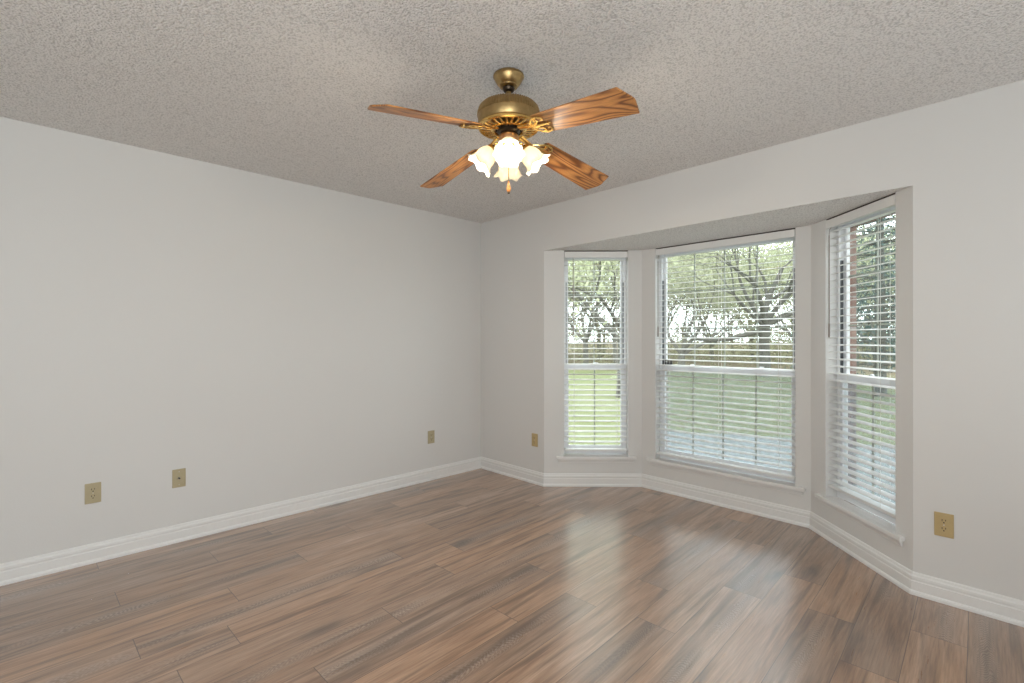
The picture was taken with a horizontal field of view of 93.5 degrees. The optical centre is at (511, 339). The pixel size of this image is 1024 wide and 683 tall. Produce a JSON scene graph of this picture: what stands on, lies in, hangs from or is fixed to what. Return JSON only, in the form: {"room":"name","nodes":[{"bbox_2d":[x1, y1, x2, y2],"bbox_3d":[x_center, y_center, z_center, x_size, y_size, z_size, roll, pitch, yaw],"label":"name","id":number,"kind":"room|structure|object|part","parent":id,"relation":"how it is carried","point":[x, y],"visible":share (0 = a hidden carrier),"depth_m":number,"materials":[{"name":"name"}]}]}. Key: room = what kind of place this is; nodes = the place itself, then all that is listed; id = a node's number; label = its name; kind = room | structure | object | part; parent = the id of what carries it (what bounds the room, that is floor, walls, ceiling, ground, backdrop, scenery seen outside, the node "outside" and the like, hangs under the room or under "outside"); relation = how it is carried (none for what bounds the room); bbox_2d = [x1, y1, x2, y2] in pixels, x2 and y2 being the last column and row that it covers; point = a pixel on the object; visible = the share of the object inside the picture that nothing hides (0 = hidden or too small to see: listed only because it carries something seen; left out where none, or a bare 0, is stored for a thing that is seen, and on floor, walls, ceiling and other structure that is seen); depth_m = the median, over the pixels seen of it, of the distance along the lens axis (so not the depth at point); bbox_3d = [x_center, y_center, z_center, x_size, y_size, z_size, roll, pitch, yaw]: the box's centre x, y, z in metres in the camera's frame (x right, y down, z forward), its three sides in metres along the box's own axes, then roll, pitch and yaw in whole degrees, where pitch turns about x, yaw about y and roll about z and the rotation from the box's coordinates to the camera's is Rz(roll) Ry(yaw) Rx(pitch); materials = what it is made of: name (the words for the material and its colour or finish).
{"room":"empty bedroom","nodes":[
{"label":"empty bedroom","id":0,"kind":"room"},
{"bbox_2d":[0,117,480,563],"bbox_3d":[-2.175,0.058,3.077,5.340,2.440,0.120,0,0,-44],"label":"wall","id":1,"kind":"structure","parent":0,"point":[266,339],"depth_m":3.15,"materials":[{"name":"paint"}]},
{"bbox_2d":[85,482,100,504],"bbox_3d":[-2.403,0.881,2.764,0.072,0.116,0.008,0,0,-44],"label":"wall outlet","id":2,"kind":"object","parent":1,"relation":"attached to","point":[92,490],"visible":1,"depth_m":2.76,"materials":[{"name":"beige plastic"}]},
{"bbox_2d":[89,494,96,498],"bbox_3d":[-2.401,0.900,2.763,0.034,0.028,0.003,0,0,-44],"label":"socket","id":3,"kind":"object","parent":2,"relation":"attached to","point":[91,496],"depth_m":2.76,"materials":[{"name":"beige plastic"}]},
{"bbox_2d":[89,487,96,492],"bbox_3d":[-2.401,0.862,2.763,0.034,0.028,0.003,0,0,-44],"label":"socket","id":4,"kind":"object","parent":2,"relation":"attached to","point":[91,489],"depth_m":2.76,"materials":[{"name":"beige plastic"}]},
{"bbox_2d":[172,468,185,487],"bbox_3d":[-2.106,0.878,3.050,0.072,0.116,0.016,0,0,-44],"label":"cable plate","id":5,"kind":"object","parent":1,"relation":"attached to","point":[178,475],"visible":1,"depth_m":3.05,"materials":[{"name":"beige plastic"}]},
{"bbox_2d":[0,457,480,585],"bbox_3d":[-2.125,1.224,3.025,5.100,0.109,0.024,0,0,-44],"label":"baseboard","id":6,"kind":"structure","parent":1,"relation":"attached to","point":[19,570],"depth_m":3.13,"materials":[{"name":"white wood"}]},
{"bbox_2d":[428,430,434,443],"bbox_3d":[-0.736,0.889,4.394,0.072,0.116,0.008,0,0,-44],"label":"wall outlet","id":7,"kind":"object","parent":1,"relation":"attached to","point":[431,434],"visible":1,"depth_m":4.39,"materials":[{"name":"beige plastic"}]},
{"bbox_2d":[0,468,1023,682],"bbox_3d":[-0.101,1.278,1.385,5.726,0.001,5.224,0,0,-44],"label":"floor","id":8,"kind":"structure","parent":0,"point":[480,575],"depth_m":2.29,"materials":[{"name":"wood"}]},
{"bbox_2d":[0,0,1023,222],"bbox_3d":[-0.345,-1.237,1.146,5.420,0.150,5.600,0,0,-44],"label":"ceiling","id":9,"kind":"structure","parent":0,"point":[281,89],"depth_m":2.08,"materials":[{"name":"white paint"}]},
{"bbox_2d":[367,67,639,193],"bbox_3d":[-0.015,-0.901,2.122,0.982,0.521,0.982,0,0,3],"label":"ceiling fan","id":10,"kind":"object","parent":9,"relation":"hanging from","point":[508,119],"visible":1,"depth_m":2.04,"materials":[{"name":"brown wood"}]},
{"bbox_3d":[-0.323,-0.854,1.845,0.468,0.006,0.150,-11,22,-41],"label":"blade","id":11,"kind":"part","parent":10,"relation":"part of","materials":[{"name":"brown wood"}]},
{"bbox_3d":[-0.292,-0.854,2.430,0.150,0.006,0.468,-19,5,-42],"label":"blade","id":12,"kind":"part","parent":10,"relation":"part of","materials":[{"name":"brown wood"}]},
{"bbox_3d":[-0.142,-0.787,2.122,0.129,0.129,0.121,0,0,-39],"label":"lamp shade","id":13,"kind":"part","parent":10,"relation":"part of","materials":[{"name":"white glass"}]},
{"bbox_3d":[-0.015,-0.787,2.249,0.121,0.129,0.129,0,0,-39],"label":"lamp shade","id":14,"kind":"part","parent":10,"relation":"part of","materials":[{"name":"white glass"}]},
{"bbox_3d":[-0.014,-0.804,2.022,0.047,0.069,0.064,0,0,0],"label":"light bulb","id":15,"kind":"part","parent":10,"relation":"part of","materials":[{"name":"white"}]},
{"bbox_3d":[-0.015,-0.787,1.995,0.121,0.129,0.129,0,0,-39],"label":"lamp shade","id":16,"kind":"part","parent":10,"relation":"part of","materials":[{"name":"white glass"}]},
{"bbox_3d":[0.112,-0.787,2.122,0.129,0.129,0.121,0,0,-39],"label":"lamp shade","id":17,"kind":"part","parent":10,"relation":"part of","materials":[{"name":"white glass"}]},
{"bbox_3d":[0.294,-0.854,2.399,0.468,0.006,0.150,11,-22,-41],"label":"blade","id":18,"kind":"part","parent":10,"relation":"part of","materials":[{"name":"brown wood"}]},
{"bbox_3d":[0.262,-0.854,1.813,0.150,0.006,0.468,19,-5,-42],"label":"blade","id":19,"kind":"part","parent":10,"relation":"part of","materials":[{"name":"brown wood"}]},
{"bbox_2d":[544,250,641,473],"bbox_3d":[0.732,0.251,4.266,0.902,2.055,0.120,0,0,1],"label":"wall","id":20,"kind":"structure","parent":0,"point":[553,260],"depth_m":4.21,"materials":[{"name":"paint"}]},
{"bbox_2d":[543,473,641,486],"bbox_3d":[0.702,1.224,4.194,0.862,0.109,0.024,0,0,1],"label":"baseboard","id":21,"kind":"structure","parent":20,"relation":"attached to","point":[550,479],"depth_m":4.19,"materials":[{"name":"white wood"}]},
{"bbox_2d":[556,251,636,462],"bbox_3d":[0.734,0.149,4.255,0.691,1.850,0.159,0,0,1],"label":"window","id":22,"kind":"structure","parent":20,"relation":"in","point":[569,456],"depth_m":4.28,"materials":[{"name":"plastic"}]},
{"bbox_2d":[568,261,619,362],"bbox_3d":[0.736,-0.245,4.327,0.467,0.939,0.006,0,0,1],"label":"grille","id":23,"kind":"object","parent":22,"relation":"attached to","point":[593,294],"depth_m":4.32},
{"bbox_3d":[0.736,-0.240,4.321,0.511,1.000,0.022,0,0,1],"label":"sash","id":24,"kind":"part","parent":22,"relation":"part of","materials":[{"name":"glass"}]},
{"bbox_2d":[594,370,594,444],"bbox_3d":[0.736,0.601,4.302,0.010,0.678,0.006,0,0,1],"label":"grille","id":25,"kind":"object","parent":22,"relation":"attached to","point":[594,370],"depth_m":4.30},
{"bbox_3d":[0.735,0.603,4.296,0.511,0.754,0.023,0,0,1],"label":"sash","id":26,"kind":"part","parent":22,"relation":"part of","materials":[{"name":"plastic"}]},
{"bbox_2d":[564,251,627,450],"bbox_3d":[0.735,0.107,4.231,0.549,1.754,0.078,0,0,1],"label":"window blind","id":27,"kind":"object","parent":22,"relation":"attached to","point":[615,254],"visible":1,"depth_m":4.22,"materials":[{"name":"plastic"}]},
{"bbox_3d":[0.548,0.118,4.244,0.002,1.690,0.055,0,0,1],"label":"ladder cord","id":28,"kind":"part","parent":27,"relation":"part of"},
{"bbox_3d":[0.735,0.969,4.242,0.543,0.018,0.050,0,0,1],"label":"rail","id":29,"kind":"part","parent":27,"relation":"part of","materials":[{"name":"white plastic"}]},
{"bbox_3d":[0.734,1.028,4.226,0.691,0.024,0.102,0,0,1],"label":"sill","id":30,"kind":"part","parent":22,"relation":"part of","materials":[{"name":"white wood"}]},
{"bbox_2d":[666,258,667,458],"bbox_3d":[1.695,0.426,3.849,0.068,2.404,1.448,0,0,-44],"label":"wall","id":31,"kind":"structure","parent":0,"point":[667,258],"depth_m":4.23,"materials":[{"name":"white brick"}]},
{"bbox_2d":[642,225,810,510],"bbox_3d":[1.627,0.251,3.782,0.120,2.055,1.390,0,0,-44],"label":"wall","id":32,"kind":"structure","parent":0,"point":[650,268],"depth_m":3.55,"materials":[{"name":"paint"}]},
{"bbox_2d":[646,228,805,495],"bbox_3d":[1.629,0.149,3.763,0.160,1.850,1.200,0,0,-44],"label":"window","id":33,"kind":"structure","parent":32,"relation":"in","point":[789,487],"depth_m":3.79,"materials":[{"name":"plastic"}]},
{"bbox_2d":[665,360,672,364],"bbox_3d":[1.342,0.198,4.127,0.012,0.050,0.066,0,0,-44],"label":"sensor","id":34,"kind":"object","parent":33,"relation":"attached to","point":[670,362],"visible":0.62,"depth_m":4.12,"materials":[{"name":"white plastic"}]},
{"bbox_2d":[693,372,756,464],"bbox_3d":[1.663,0.601,3.795,0.006,0.678,0.497,0,0,-44],"label":"grille","id":35,"kind":"object","parent":33,"relation":"attached to","point":[694,455],"depth_m":3.79,"materials":[{"name":"white plastic"}]},
{"bbox_2d":[656,229,794,479],"bbox_3d":[1.612,0.107,3.745,0.078,1.754,1.058,0,0,-44],"label":"window blind","id":36,"kind":"object","parent":33,"relation":"attached to","point":[778,235],"visible":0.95,"depth_m":3.67,"materials":[{"name":"plastic"}]},
{"bbox_3d":[1.621,0.118,3.753,0.055,1.690,0.002,0,0,-44],"label":"ladder cord","id":37,"kind":"part","parent":36,"relation":"part of","materials":[{"name":"white fabric"}]},
{"bbox_3d":[1.621,0.969,3.753,0.050,0.018,1.052,0,0,-44],"label":"rail","id":38,"kind":"part","parent":36,"relation":"part of","materials":[{"name":"white plastic"}]},
{"bbox_3d":[1.916,0.118,3.451,0.055,1.690,0.002,0,0,-44],"label":"ladder cord","id":39,"kind":"part","parent":36,"relation":"part of","materials":[{"name":"white fabric"}]},
{"bbox_3d":[1.609,1.028,3.743,0.102,0.024,1.200,0,0,-44],"label":"sill","id":40,"kind":"part","parent":33,"relation":"part of","materials":[{"name":"white wood"}]},
{"bbox_3d":[1.659,0.603,3.791,0.023,0.754,1.020,0,0,-44],"label":"sash","id":41,"kind":"part","parent":33,"relation":"part of","materials":[{"name":"plastic"}]},
{"bbox_3d":[1.677,-0.240,3.809,0.022,1.000,1.020,0,0,-44],"label":"sash","id":42,"kind":"part","parent":33,"relation":"part of","materials":[{"name":"glass"}]},
{"bbox_2d":[667,246,792,367],"bbox_3d":[1.681,-0.245,3.813,0.006,0.938,0.976,0,0,-44],"label":"grille","id":43,"kind":"object","parent":33,"relation":"attached to","point":[725,247],"depth_m":3.81,"materials":[{"name":"white plastic"}]},
{"bbox_2d":[642,474,810,527],"bbox_3d":[1.575,1.224,3.731,0.024,0.109,1.290,0,0,-44],"label":"baseboard","id":44,"kind":"structure","parent":32,"relation":"attached to","point":[800,517],"depth_m":3.65,"materials":[{"name":"white wood"}]},
{"bbox_2d":[545,186,909,250],"bbox_3d":[1.435,-0.837,3.598,0.791,0.120,2.649,0,0,-44],"label":"ceiling","id":45,"kind":"structure","parent":0,"point":[813,213],"depth_m":3.31,"materials":[{"name":"white paint"}]},
{"bbox_2d":[481,80,1023,600],"bbox_3d":[1.592,0.058,2.955,0.120,2.440,5.320,0,0,-44],"label":"wall","id":46,"kind":"structure","parent":0,"point":[962,157],"depth_m":2.38,"materials":[{"name":"paint"}]},
{"bbox_2d":[481,457,543,485],"bbox_3d":[-0.020,1.224,4.502,0.024,0.109,0.855,0,0,-44],"label":"baseboard","id":47,"kind":"structure","parent":46,"relation":"attached to","point":[531,476],"depth_m":4.46,"materials":[{"name":"white wood"}]},
{"bbox_2d":[532,433,537,446],"bbox_3d":[0.202,0.894,4.287,0.008,0.116,0.072,0,0,-44],"label":"wall outlet","id":48,"kind":"object","parent":46,"relation":"attached to","point":[534,436],"visible":1,"depth_m":4.28,"materials":[{"name":"beige plastic"}]},
{"bbox_2d":[934,511,953,538],"bbox_3d":[2.100,0.902,2.344,0.008,0.116,0.072,0,0,-44],"label":"wall outlet","id":49,"kind":"object","parent":46,"relation":"attached to","point":[943,522],"visible":1,"depth_m":2.34,"materials":[{"name":"beige plastic"}]},
{"bbox_2d":[939,526,948,532],"bbox_3d":[2.098,0.921,2.342,0.003,0.028,0.034,0,0,-44],"label":"socket","id":50,"kind":"object","parent":49,"relation":"attached to","point":[942,529],"depth_m":2.34,"materials":[{"name":"beige plastic"}]},
{"bbox_2d":[939,518,948,524],"bbox_3d":[2.098,0.882,2.342,0.003,0.028,0.034,0,0,-44],"label":"socket","id":51,"kind":"object","parent":49,"relation":"attached to","point":[942,521],"depth_m":2.34,"materials":[{"name":"beige plastic"}]},
{"bbox_2d":[910,571,1023,626],"bbox_3d":[2.661,1.224,1.759,0.024,0.109,1.874,0,0,-44],"label":"baseboard","id":52,"kind":"structure","parent":46,"relation":"attached to","point":[1007,609],"depth_m":2.27,"materials":[{"name":"white wood"}]},
{"bbox_2d":[811,186,912,570],"bbox_3d":[2.088,0.251,2.878,0.120,2.055,0.898,0,0,1],"label":"wall","id":53,"kind":"structure","parent":0,"point":[821,347],"depth_m":2.78,"materials":[{"name":"paint"}]},
{"bbox_2d":[815,193,904,546],"bbox_3d":[2.076,0.149,2.834,0.160,1.850,0.714,0,0,1],"label":"window","id":54,"kind":"structure","parent":53,"relation":"in","point":[840,504],"depth_m":3.06,"materials":[{"name":"plastic"}]},
{"bbox_3d":[2.048,1.028,2.834,0.102,0.024,0.714,0,0,1],"label":"sill","id":55,"kind":"part","parent":54,"relation":"part of","materials":[{"name":"white wood"}]},
{"bbox_2d":[826,194,894,517],"bbox_3d":[2.052,0.093,2.833,0.078,1.726,0.572,0,0,1],"label":"window blind","id":56,"kind":"object","parent":54,"relation":"attached to","point":[888,202],"visible":0.93,"depth_m":2.80,"materials":[{"name":"plastic"}]},
{"bbox_3d":[2.064,0.941,2.833,0.050,0.018,0.566,0,0,1],"label":"rail","id":57,"kind":"part","parent":56,"relation":"part of","materials":[{"name":"white plastic"}]},
{"bbox_3d":[2.061,0.104,2.661,0.055,1.662,0.002,0,0,1],"label":"ladder cord","id":58,"kind":"part","parent":56,"relation":"part of","materials":[{"name":"white fabric"}]},
{"bbox_3d":[2.128,0.120,2.832,0.056,1.792,0.578,0,0,1],"label":"frame","id":59,"kind":"part","parent":54,"relation":"part of","materials":[{"name":"plastic"}]},
{"bbox_3d":[2.117,0.603,2.832,0.023,0.754,0.534,0,0,1],"label":"sash","id":60,"kind":"part","parent":54,"relation":"part of","materials":[{"name":"plastic"}]},
{"bbox_3d":[2.143,-0.240,2.832,0.022,1.000,0.534,0,0,1],"label":"sash","id":61,"kind":"part","parent":54,"relation":"part of","materials":[{"name":"plastic"}]},
{"bbox_2d":[849,218,894,376],"bbox_3d":[2.149,-0.245,2.832,0.006,0.939,0.490,0,0,1],"label":"grille","id":62,"kind":"object","parent":54,"relation":"attached to","point":[877,270],"depth_m":2.83,"materials":[{"name":"white plastic"}]},
{"bbox_2d":[872,387,874,494],"bbox_3d":[2.123,0.601,2.832,0.006,0.678,0.010,0,0,1],"label":"grille","id":63,"kind":"object","parent":54,"relation":"attached to","point":[873,388],"depth_m":2.83,"materials":[{"name":"white plastic"}]},
{"bbox_2d":[808,512,912,593],"bbox_3d":[2.016,1.224,2.849,0.024,0.109,0.858,0,0,1],"label":"baseboard","id":64,"kind":"structure","parent":53,"relation":"attached to","point":[898,574],"depth_m":2.76,"materials":[{"name":"white wood"}]},
{"bbox_2d":[848,212,894,505],"bbox_3d":[2.185,0.426,2.917,0.068,2.404,0.877,0,0,1],"label":"wall","id":65,"kind":"structure","parent":0,"point":[853,303],"depth_m":3.11,"materials":[{"name":"red brick"}]},
{"label":"outside","id":66,"kind":"structure","parent":0,"visible":0},
{"bbox_2d":[568,342,894,444],"bbox_3d":[25.207,1.110,57.714,110.000,1.053,110.000,0,0,-44],"label":"lawn","id":67,"kind":"structure","parent":66,"point":[750,365],"depth_m":12.53,"materials":[{"name":"green plant"}]},
{"bbox_2d":[568,262,607,316],"bbox_3d":[5.256,-3.942,46.861,10.913,11.149,14.377,0,0,8],"label":"tree","id":68,"kind":"object","parent":67,"relation":"on","point":[584,262],"visible":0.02,"depth_m":48.09,"materials":[{"name":"green plant"}]},
{"bbox_2d":[568,261,619,362],"bbox_3d":[4.059,-3.279,28.392,10.190,9.913,9.707,0,0,34],"label":"tree","id":69,"kind":"object","parent":67,"relation":"on","point":[596,271],"visible":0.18,"depth_m":28.21,"materials":[{"name":"green plant"}]},
{"bbox_2d":[568,262,670,355],"bbox_3d":[7.322,-4.457,45.193,16.685,12.164,11.324,0,0,4],"label":"tree","id":70,"kind":"object","parent":67,"relation":"on","point":[619,262],"visible":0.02,"depth_m":44.72,"materials":[{"name":"green plant"}]},
{"bbox_2d":[568,261,682,321],"bbox_3d":[4.507,-5.396,33.946,14.770,14.149,12.854,0,0,-5],"label":"tree","id":71,"kind":"object","parent":67,"relation":"on","point":[572,261],"visible":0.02,"depth_m":34.43,"materials":[{"name":"green plant"}]},
{"bbox_2d":[570,260,689,332],"bbox_3d":[9.579,-4.882,45.188,14.856,12.939,12.132,0,0,-3],"label":"tree","id":72,"kind":"object","parent":67,"relation":"on","point":[668,260],"visible":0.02,"depth_m":42.66,"materials":[{"name":"green plant"}]},
{"bbox_2d":[568,251,717,397],"bbox_3d":[1.998,-2.470,12.737,9.062,8.297,10.542,0,0,-42],"label":"tree","id":73,"kind":"object","parent":67,"relation":"on","point":[600,268],"visible":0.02,"depth_m":12.06,"materials":[{"name":"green plant"}]},
{"bbox_2d":[568,256,723,360],"bbox_3d":[6.429,-3.675,34.869,16.245,10.706,15.762,0,0,37],"label":"tree","id":74,"kind":"object","parent":67,"relation":"on","point":[596,325],"visible":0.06,"depth_m":35.93,"materials":[{"name":"green plant"}]},
{"bbox_2d":[568,250,736,362],"bbox_3d":[5.388,-3.843,26.411,11.598,11.042,15.685,0,0,-44],"label":"tree","id":75,"kind":"object","parent":67,"relation":"on","point":[688,261],"visible":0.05,"depth_m":23.11,"materials":[{"name":"green plant"}]},
{"bbox_2d":[589,251,725,334],"bbox_3d":[10.763,-3.381,37.242,11.828,10.114,12.120,0,0,-44],"label":"tree","id":76,"kind":"object","parent":67,"relation":"on","point":[717,251],"visible":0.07,"depth_m":35.18,"materials":[{"name":"green plant"}]},
{"bbox_2d":[602,249,775,364],"bbox_3d":[10.532,-2.182,25.613,9.562,7.720,9.026,0,0,-22],"label":"tree","id":77,"kind":"object","parent":67,"relation":"on","point":[708,294],"visible":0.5,"depth_m":25.76,"materials":[{"name":"green plant"}]},
{"bbox_2d":[672,256,773,346],"bbox_3d":[18.320,-5.048,48.034,14.155,13.156,11.645,0,0,-10],"label":"tree","id":78,"kind":"object","parent":67,"relation":"on","point":[736,256],"visible":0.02,"depth_m":47.54,"materials":[{"name":"green plant"}]},
{"bbox_2d":[668,250,792,359],"bbox_3d":[14.599,-3.114,33.311,11.178,10.104,10.770,0,0,13],"label":"tree","id":79,"kind":"object","parent":67,"relation":"on","point":[690,256],"visible":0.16,"depth_m":33.30,"materials":[{"name":"green plant"}]},
{"bbox_2d":[568,262,894,366],"bbox_3d":[25.321,-2.030,45.964,68.266,10.244,53.309,0,0,-44],"label":"undergrowth","id":80,"kind":"object","parent":67,"relation":"on","point":[781,353],"visible":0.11,"depth_m":33.59,"materials":[{"name":"plant"}]},
{"bbox_2d":[686,244,792,352],"bbox_3d":[21.413,-4.027,49.358,12.854,11.022,12.742,0,0,-8],"label":"tree","id":81,"kind":"object","parent":67,"relation":"on","point":[791,244],"visible":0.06,"depth_m":46.70,"materials":[{"name":"green plant"}]},
{"bbox_2d":[687,242,792,351],"bbox_3d":[21.984,-4.489,46.833,10.159,11.973,12.116,0,0,-15],"label":"tree","id":82,"kind":"object","parent":67,"relation":"on","point":[783,242],"visible":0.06,"depth_m":45.27,"materials":[{"name":"green plant"}]},
{"bbox_2d":[708,242,792,359],"bbox_3d":[17.074,-3.462,35.427,9.806,10.176,12.660,0,0,41],"label":"tree","id":83,"kind":"object","parent":67,"relation":"on","point":[776,246],"visible":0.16,"depth_m":33.97,"materials":[{"name":"green plant"}]},
{"bbox_2d":[668,227,888,376],"bbox_3d":[10.447,-3.171,19.367,12.226,9.697,7.228,0,0,-13],"label":"tree","id":84,"kind":"object","parent":67,"relation":"on","point":[768,296],"visible":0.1,"depth_m":19.95,"materials":[{"name":"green plant"}]},
{"bbox_2d":[672,215,894,338],"bbox_3d":[14.245,-3.186,25.260,9.212,9.728,10.538,0,0,-44],"label":"tree","id":85,"kind":"object","parent":67,"relation":"on","point":[780,244],"visible":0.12,"depth_m":26.12,"materials":[{"name":"green plant"}]},
{"bbox_2d":[727,243,861,333],"bbox_3d":[26.838,-4.916,46.577,12.572,12.743,13.345,0,0,-24],"label":"tree","id":86,"kind":"object","parent":67,"relation":"on","point":[784,243],"visible":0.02,"depth_m":46.20,"materials":[{"name":"green plant"}]},
{"bbox_2d":[736,234,893,331],"bbox_3d":[23.476,-3.338,35.858,9.061,9.826,14.702,0,0,-44],"label":"tree","id":87,"kind":"object","parent":67,"relation":"on","point":[788,301],"visible":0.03,"depth_m":36.04,"materials":[{"name":"green plant"}]},
{"bbox_2d":[774,230,894,367],"bbox_3d":[20.010,-2.866,25.902,8.704,9.088,11.512,0,0,-4],"label":"tree","id":88,"kind":"object","parent":67,"relation":"on","point":[872,333],"visible":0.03,"depth_m":26.56,"materials":[{"name":"green plant"}]},
{"bbox_2d":[784,214,894,396],"bbox_3d":[10.203,-2.723,13.545,4.031,8.802,4.219,0,0,-4],"label":"evergreen tree","id":89,"kind":"object","parent":67,"relation":"on","point":[884,341],"visible":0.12,"depth_m":13.38,"materials":[{"name":"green plant"}]},
{"bbox_2d":[786,234,894,357],"bbox_3d":[28.124,-3.804,38.467,13.460,10.665,12.571,0,0,23],"label":"tree","id":90,"kind":"object","parent":67,"relation":"on","point":[887,234],"visible":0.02,"depth_m":37.08,"materials":[{"name":"green plant"}]},
{"bbox_2d":[786,216,894,317],"bbox_3d":[22.490,-4.397,24.979,15.157,12.131,11.108,0,0,10],"label":"tree","id":91,"kind":"object","parent":67,"relation":"on","point":[889,216],"visible":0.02,"depth_m":24.10,"materials":[{"name":"green plant"}]},
{"bbox_2d":[857,225,894,316],"bbox_3d":[22.947,-3.855,25.414,11.377,11.010,10.998,0,0,-44],"label":"tree","id":92,"kind":"object","parent":67,"relation":"on","point":[890,225],"visible":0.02,"depth_m":28.43,"materials":[{"name":"green plant"}]},
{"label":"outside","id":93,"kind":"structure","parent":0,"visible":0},
{"bbox_2d":[619,431,894,524],"bbox_3d":[3.802,1.565,4.779,5.370,0.125,6.200,0,0,-44],"label":"path","id":94,"kind":"structure","parent":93,"point":[891,450],"depth_m":6.47,"materials":[{"name":"concrete"}]}
]}

